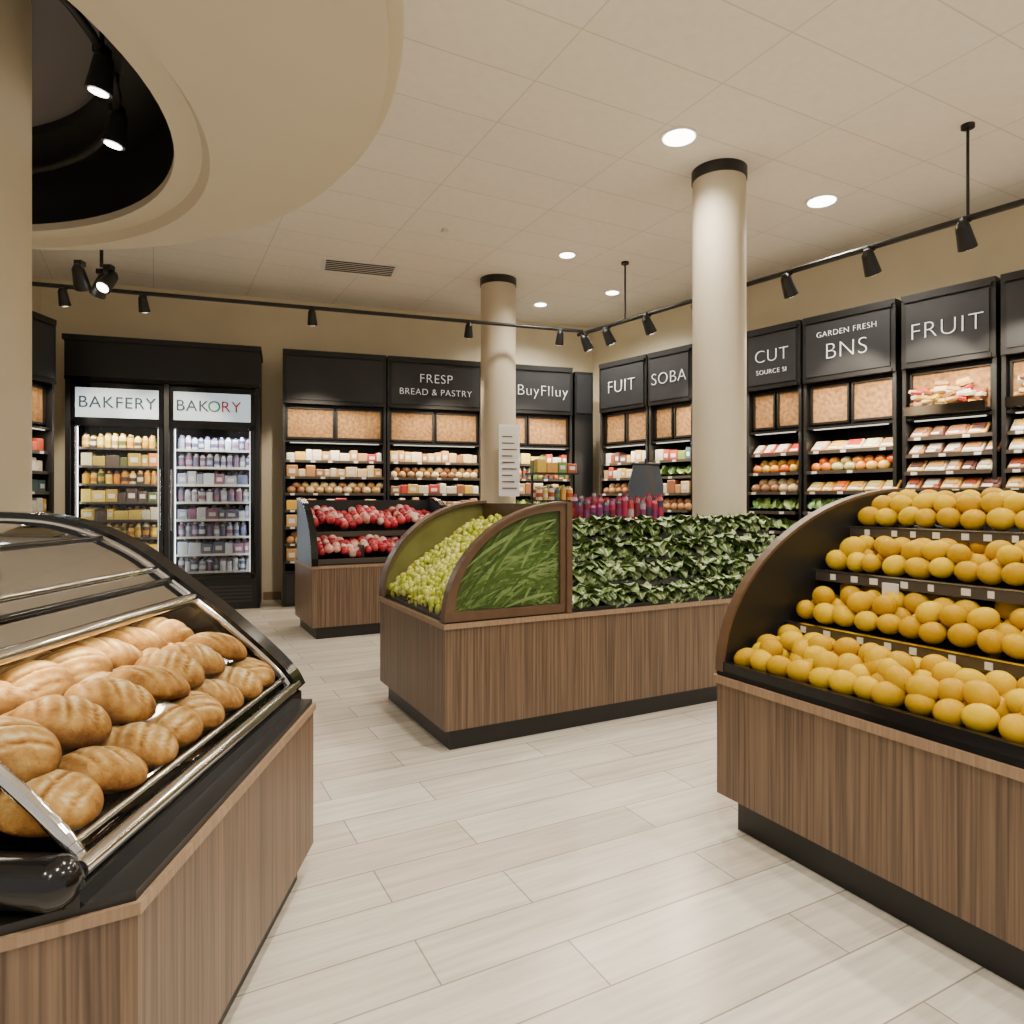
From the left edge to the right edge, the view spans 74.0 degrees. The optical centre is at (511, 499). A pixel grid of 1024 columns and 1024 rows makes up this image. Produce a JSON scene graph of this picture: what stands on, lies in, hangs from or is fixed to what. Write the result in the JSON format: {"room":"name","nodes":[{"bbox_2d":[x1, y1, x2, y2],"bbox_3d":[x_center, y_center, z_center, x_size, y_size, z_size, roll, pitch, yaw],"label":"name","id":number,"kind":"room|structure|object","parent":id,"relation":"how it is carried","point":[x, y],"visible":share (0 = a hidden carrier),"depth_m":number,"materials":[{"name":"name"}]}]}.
{"room":"supermarket","nodes":[
{"label":"supermarket","id":0,"kind":"room"},
{"bbox_2d":[32,274,40,313],"bbox_3d":[-6.490,-0.765,3.150,0.120,4.530,12.300,0,0,0],"label":"wall","id":1,"kind":"structure","parent":0,"point":[36,291],"depth_m":9.20,"materials":[{"name":"beige paint"}]},
{"bbox_2d":[41,278,592,599],"bbox_3d":[-2.691,-0.765,10.600,9.350,4.530,0.120,0,0,-19],"label":"wall","id":2,"kind":"structure","parent":0,"point":[274,329],"depth_m":10.23,"materials":[{"name":"beige paint"}]},
{"bbox_2d":[263,591,280,599],"bbox_3d":[-3.603,1.440,10.221,0.260,0.120,0.020,0,0,-19],"label":"baseboard","id":3,"kind":"structure","parent":2,"relation":"attached to","point":[266,595],"depth_m":10.21,"materials":[{"name":"brown wood"}]},
{"bbox_2d":[32,0,1023,326],"bbox_3d":[1.250,-3.080,6.000,17.500,0.100,18.000,0,0,0],"label":"ceiling","id":4,"kind":"structure","parent":0,"point":[530,132],"depth_m":5.96,"materials":[{"name":"paint"}]},
{"bbox_2d":[31,0,403,249],"bbox_3d":[-3.250,-2.450,2.300,5.700,1.160,5.700,0,0,0],"label":"ceiling soffit","id":5,"kind":"structure","parent":4,"relation":"attached to","point":[155,123],"depth_m":3.54,"materials":[{"name":"paint"}]},
{"bbox_2d":[32,0,127,173],"bbox_3d":[-2.733,-2.195,3.039,1.619,0.411,3.359,0,0,-7],"label":"track light","id":6,"kind":"object","parent":5,"relation":"attached to","point":[104,124],"depth_m":3.84,"materials":[{"name":"black metal"}]},
{"bbox_2d":[32,250,582,344],"bbox_3d":[-1.824,-2.337,7.056,6.593,1.386,2.389,0,0,-19],"label":"rail","id":7,"kind":"object","parent":4,"relation":"hanging from","point":[106,279],"visible":0.96,"depth_m":7.54,"materials":[{"name":"black metal"}]},
{"bbox_2d":[321,257,398,277],"bbox_3d":[-1.980,-3.018,8.840,0.960,0.024,0.480,0,0,-18],"label":"ceiling vent","id":8,"kind":"object","parent":4,"relation":"in","point":[330,264],"visible":1,"depth_m":8.79,"materials":[{"name":"white plastic"}]},
{"bbox_2d":[441,228,448,234],"bbox_3d":[-0.750,-3.005,7.600,0.100,0.050,0.100,0,0,0],"label":"smoke detector","id":9,"kind":"object","parent":4,"relation":"attached to","point":[444,231],"visible":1,"depth_m":7.58,"materials":[{"name":"white plastic"}]},
{"bbox_2d":[533,302,547,306],"bbox_3d":[0.440,-3.020,10.500,0.220,0.020,0.220,0,0,0],"label":"recessed light","id":10,"kind":"object","parent":4,"relation":"in","point":[538,304],"visible":1,"depth_m":10.47,"materials":[{"name":"white plastic"}]},
{"bbox_2d":[558,251,575,258],"bbox_3d":[0.680,-3.020,8.380,0.220,0.020,0.220,0,0,0],"label":"recessed light","id":11,"kind":"object","parent":4,"relation":"in","point":[564,254],"visible":1,"depth_m":8.34,"materials":[{"name":"white plastic"}]},
{"bbox_2d":[605,290,619,294],"bbox_3d":[1.460,-3.020,9.900,0.220,0.020,0.220,0,0,0],"label":"recessed light","id":12,"kind":"object","parent":4,"relation":"in","point":[608,292],"visible":1,"depth_m":9.86,"materials":[{"name":"white plastic"}]},
{"bbox_2d":[661,126,697,146],"bbox_3d":[1.390,-3.020,5.660,0.300,0.020,0.300,0,0,0],"label":"recessed light","id":13,"kind":"object","parent":4,"relation":"in","point":[679,136],"visible":1,"depth_m":5.63,"materials":[{"name":"white plastic"}]},
{"bbox_2d":[577,121,1023,351],"bbox_3d":[2.922,-2.520,6.572,0.208,1.020,6.860,0,0,-36],"label":"track lighting","id":14,"kind":"object","parent":4,"relation":"hanging from","point":[966,240],"visible":0.93,"depth_m":6.09,"materials":[{"name":"black metal"}]},
{"bbox_2d":[806,193,837,207],"bbox_3d":[3.130,-3.020,6.870,0.300,0.020,0.300,0,0,0],"label":"recessed light","id":15,"kind":"object","parent":4,"relation":"in","point":[821,200],"visible":1,"depth_m":6.83,"materials":[{"name":"white plastic"}]},
{"bbox_2d":[222,599,1023,1023],"bbox_3d":[1.250,1.550,6.000,17.500,0.100,18.000,0,0,0],"label":"floor","id":16,"kind":"structure","parent":0,"point":[601,872],"depth_m":2.55,"materials":[{"name":"beige wood"}]},
{"bbox_2d":[0,0,31,511],"bbox_3d":[-2.640,-0.765,3.220,0.620,4.530,0.620,0,0,0],"label":"round column","id":17,"kind":"structure","parent":16,"relation":"on","point":[15,15],"depth_m":3.21,"materials":[{"name":"paint"}]},
{"bbox_2d":[32,311,56,512],"bbox_3d":[-5.737,-0.310,7.370,0.765,3.620,1.300,0,0,0],"label":"shelving unit","id":18,"kind":"object","parent":16,"relation":"on","point":[43,327],"visible":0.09,"depth_m":7.89,"materials":[{"name":"black laminate"}]},
{"bbox_2d":[0,511,315,1023],"bbox_3d":[-1.482,0.772,1.862,1.451,1.455,1.797,0,0,0],"label":"display case","id":19,"kind":"object","parent":16,"relation":"on","point":[156,745],"visible":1,"depth_m":1.79,"materials":[{"name":"black laminate"}]},
{"bbox_2d":[0,684,281,852],"bbox_3d":[-1.460,0.562,2.033,1.110,0.365,1.285,0,0,0],"label":"tray","id":20,"kind":"object","parent":19,"relation":"on","point":[81,751],"depth_m":1.66,"materials":[{"name":"silver metal"}]},
{"bbox_2d":[0,516,300,877],"bbox_3d":[-1.478,0.410,2.030,1.275,0.703,1.360,0,0,0],"label":"hood","id":21,"kind":"object","parent":19,"relation":"attached to","point":[126,685],"depth_m":1.95,"materials":[{"name":"clear glass"}]},
{"bbox_2d":[0,699,315,1023],"bbox_3d":[-1.482,1.150,1.856,1.451,0.700,1.785,0,0,0],"label":"counter base","id":22,"kind":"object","parent":19,"relation":"on","point":[176,934],"depth_m":1.62,"materials":[{"name":"brown laminate"}]},
{"bbox_2d":[62,333,262,608],"bbox_3d":[-4.718,-0.310,9.392,2.380,3.620,0.844,0,0,-19],"label":"fridge","id":23,"kind":"object","parent":16,"relation":"on","point":[163,438],"visible":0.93,"depth_m":9.15,"materials":[{"name":"black metal"}]},
{"bbox_2d":[283,348,385,606],"bbox_3d":[-2.606,-0.310,10.013,1.459,3.620,0.926,0,0,-19],"label":"shelving unit","id":24,"kind":"object","parent":16,"relation":"on","point":[334,403],"visible":0.59,"depth_m":9.79,"materials":[{"name":"black laminate"}]},
{"bbox_2d":[294,497,445,638],"bbox_3d":[-1.609,0.735,8.084,1.720,1.530,1.030,0,0,-28],"label":"display case","id":25,"kind":"object","parent":16,"relation":"on","point":[344,547],"visible":0.75,"depth_m":7.59,"materials":[{"name":"brown wood"}]},
{"bbox_2d":[386,356,480,505],"bbox_3d":[-1.224,-0.310,10.476,1.456,3.620,0.926,0,0,-19],"label":"shelving unit","id":26,"kind":"object","parent":16,"relation":"on","point":[433,406],"visible":0.59,"depth_m":10.28,"materials":[{"name":"black laminate"}]},
{"bbox_2d":[480,274,515,502],"bbox_3d":[-0.190,-0.765,9.350,0.510,4.530,0.510,0,0,0],"label":"round column","id":27,"kind":"structure","parent":16,"relation":"on","point":[498,291],"depth_m":9.14,"materials":[{"name":"paint"}]},
{"bbox_2d":[499,424,519,495],"bbox_3d":[-0.037,-0.525,9.007,0.280,0.950,0.027,0,0,-14],"label":"notice board","id":28,"kind":"object","parent":27,"relation":"attached to","point":[509,435],"visible":1,"depth_m":9.00,"materials":[{"name":"white plastic"}]},
{"bbox_2d":[516,364,572,503],"bbox_3d":[0.182,-0.310,10.947,1.480,3.620,0.926,0,0,-19],"label":"shelving unit","id":29,"kind":"object","parent":16,"relation":"on","point":[544,394],"visible":0.16,"depth_m":10.82,"materials":[{"name":"black laminate"}]},
{"bbox_2d":[525,459,579,503],"bbox_3d":[0.528,0.490,8.835,0.604,2.021,0.533,0,0,-20],"label":"stand","id":30,"kind":"object","parent":16,"relation":"on","point":[549,493],"visible":0.25,"depth_m":8.70,"materials":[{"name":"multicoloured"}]},
{"bbox_2d":[378,500,776,749],"bbox_3d":[0.737,0.751,5.321,3.292,1.497,1.390,0,0,-28],"label":"display case","id":31,"kind":"object","parent":16,"relation":"on","point":[499,621],"visible":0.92,"depth_m":4.57,"materials":[{"name":"brown wood"}]},
{"bbox_2d":[568,493,663,520],"bbox_3d":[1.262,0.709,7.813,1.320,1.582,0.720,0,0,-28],"label":"vegetables","id":32,"kind":"object","parent":31,"relation":"on","point":[625,506],"visible":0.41,"depth_m":7.81,"materials":[{"name":"purple"}]},
{"bbox_2d":[572,372,592,499],"bbox_3d":[1.087,-0.285,11.235,0.320,3.570,0.515,0,0,-19],"label":"tall cabinet","id":33,"kind":"object","parent":16,"relation":"on","point":[582,417],"visible":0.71,"depth_m":11.00,"materials":[{"name":"black laminate"}]},
{"bbox_2d":[599,354,648,500],"bbox_3d":[1.890,-0.310,10.417,0.926,3.620,1.075,0,0,-37],"label":"shelving unit","id":34,"kind":"object","parent":16,"relation":"on","point":[623,383],"visible":0.23,"depth_m":10.34,"materials":[{"name":"black laminate"}]},
{"bbox_2d":[628,459,663,500],"bbox_3d":[1.780,0.475,9.050,0.400,2.050,0.400,0,0,26],"label":"lampshade","id":35,"kind":"object","parent":16,"relation":"on","point":[645,478],"visible":0.35,"depth_m":8.99,"materials":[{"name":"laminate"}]},
{"bbox_2d":[648,344,691,517],"bbox_3d":[2.417,-0.310,9.692,0.966,3.620,0.829,0,0,-37],"label":"shelving unit","id":36,"kind":"object","parent":16,"relation":"on","point":[669,370],"visible":0.38,"depth_m":9.58,"materials":[{"name":"black laminate"}]},
{"bbox_2d":[691,158,747,518],"bbox_3d":[1.910,-0.765,6.270,0.506,4.530,0.506,0,0,0],"label":"round column","id":37,"kind":"structure","parent":16,"relation":"on","point":[718,185],"depth_m":6.06,"materials":[{"name":"paint"}]},
{"bbox_2d":[746,392,756,510],"bbox_3d":[2.929,-0.310,9.053,0.926,3.620,0.902,0,0,-37],"label":"shelving unit","id":38,"kind":"object","parent":16,"relation":"on","point":[746,392],"visible":0.04,"depth_m":8.62,"materials":[{"name":"black laminate"}]},
{"bbox_2d":[746,320,803,537],"bbox_3d":[3.406,-0.310,8.425,0.926,3.620,0.791,0,0,-37],"label":"shelving unit","id":39,"kind":"object","parent":16,"relation":"on","point":[774,354],"visible":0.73,"depth_m":8.32,"materials":[{"name":"black laminate"}]},
{"bbox_2d":[802,298,901,516],"bbox_3d":[3.955,-0.310,7.704,0.926,3.620,1.107,0,0,-37],"label":"shelving unit","id":40,"kind":"object","parent":16,"relation":"on","point":[852,372],"visible":0.51,"depth_m":7.59,"materials":[{"name":"black laminate"}]},
{"bbox_2d":[713,488,1023,989],"bbox_3d":[2.257,0.718,2.120,1.422,1.564,3.022,0,0,-28],"label":"display case","id":41,"kind":"object","parent":16,"relation":"on","point":[869,678],"visible":1,"depth_m":2.65,"materials":[{"name":"brown wood"}]},
{"bbox_2d":[901,276,1000,490],"bbox_3d":[4.540,-0.310,6.901,0.966,3.620,0.890,0,0,-37],"label":"shelving unit","id":42,"kind":"object","parent":16,"relation":"on","point":[951,335],"visible":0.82,"depth_m":6.76,"materials":[{"name":"black laminate"}]},
{"bbox_2d":[1000,269,1023,489],"bbox_3d":[5.168,-0.310,6.077,0.966,3.620,1.202,0,0,-37],"label":"shelving unit","id":43,"kind":"object","parent":16,"relation":"on","point":[1012,283],"visible":0.55,"depth_m":6.35,"materials":[{"name":"black laminate"}]},
{"bbox_2d":[593,205,1023,498],"bbox_3d":[4.714,-0.765,7.668,0.121,4.530,11.600,0,0,-37],"label":"wall","id":44,"kind":"structure","parent":0,"point":[930,261],"depth_m":8.31,"materials":[{"name":"beige paint"}]}
]}

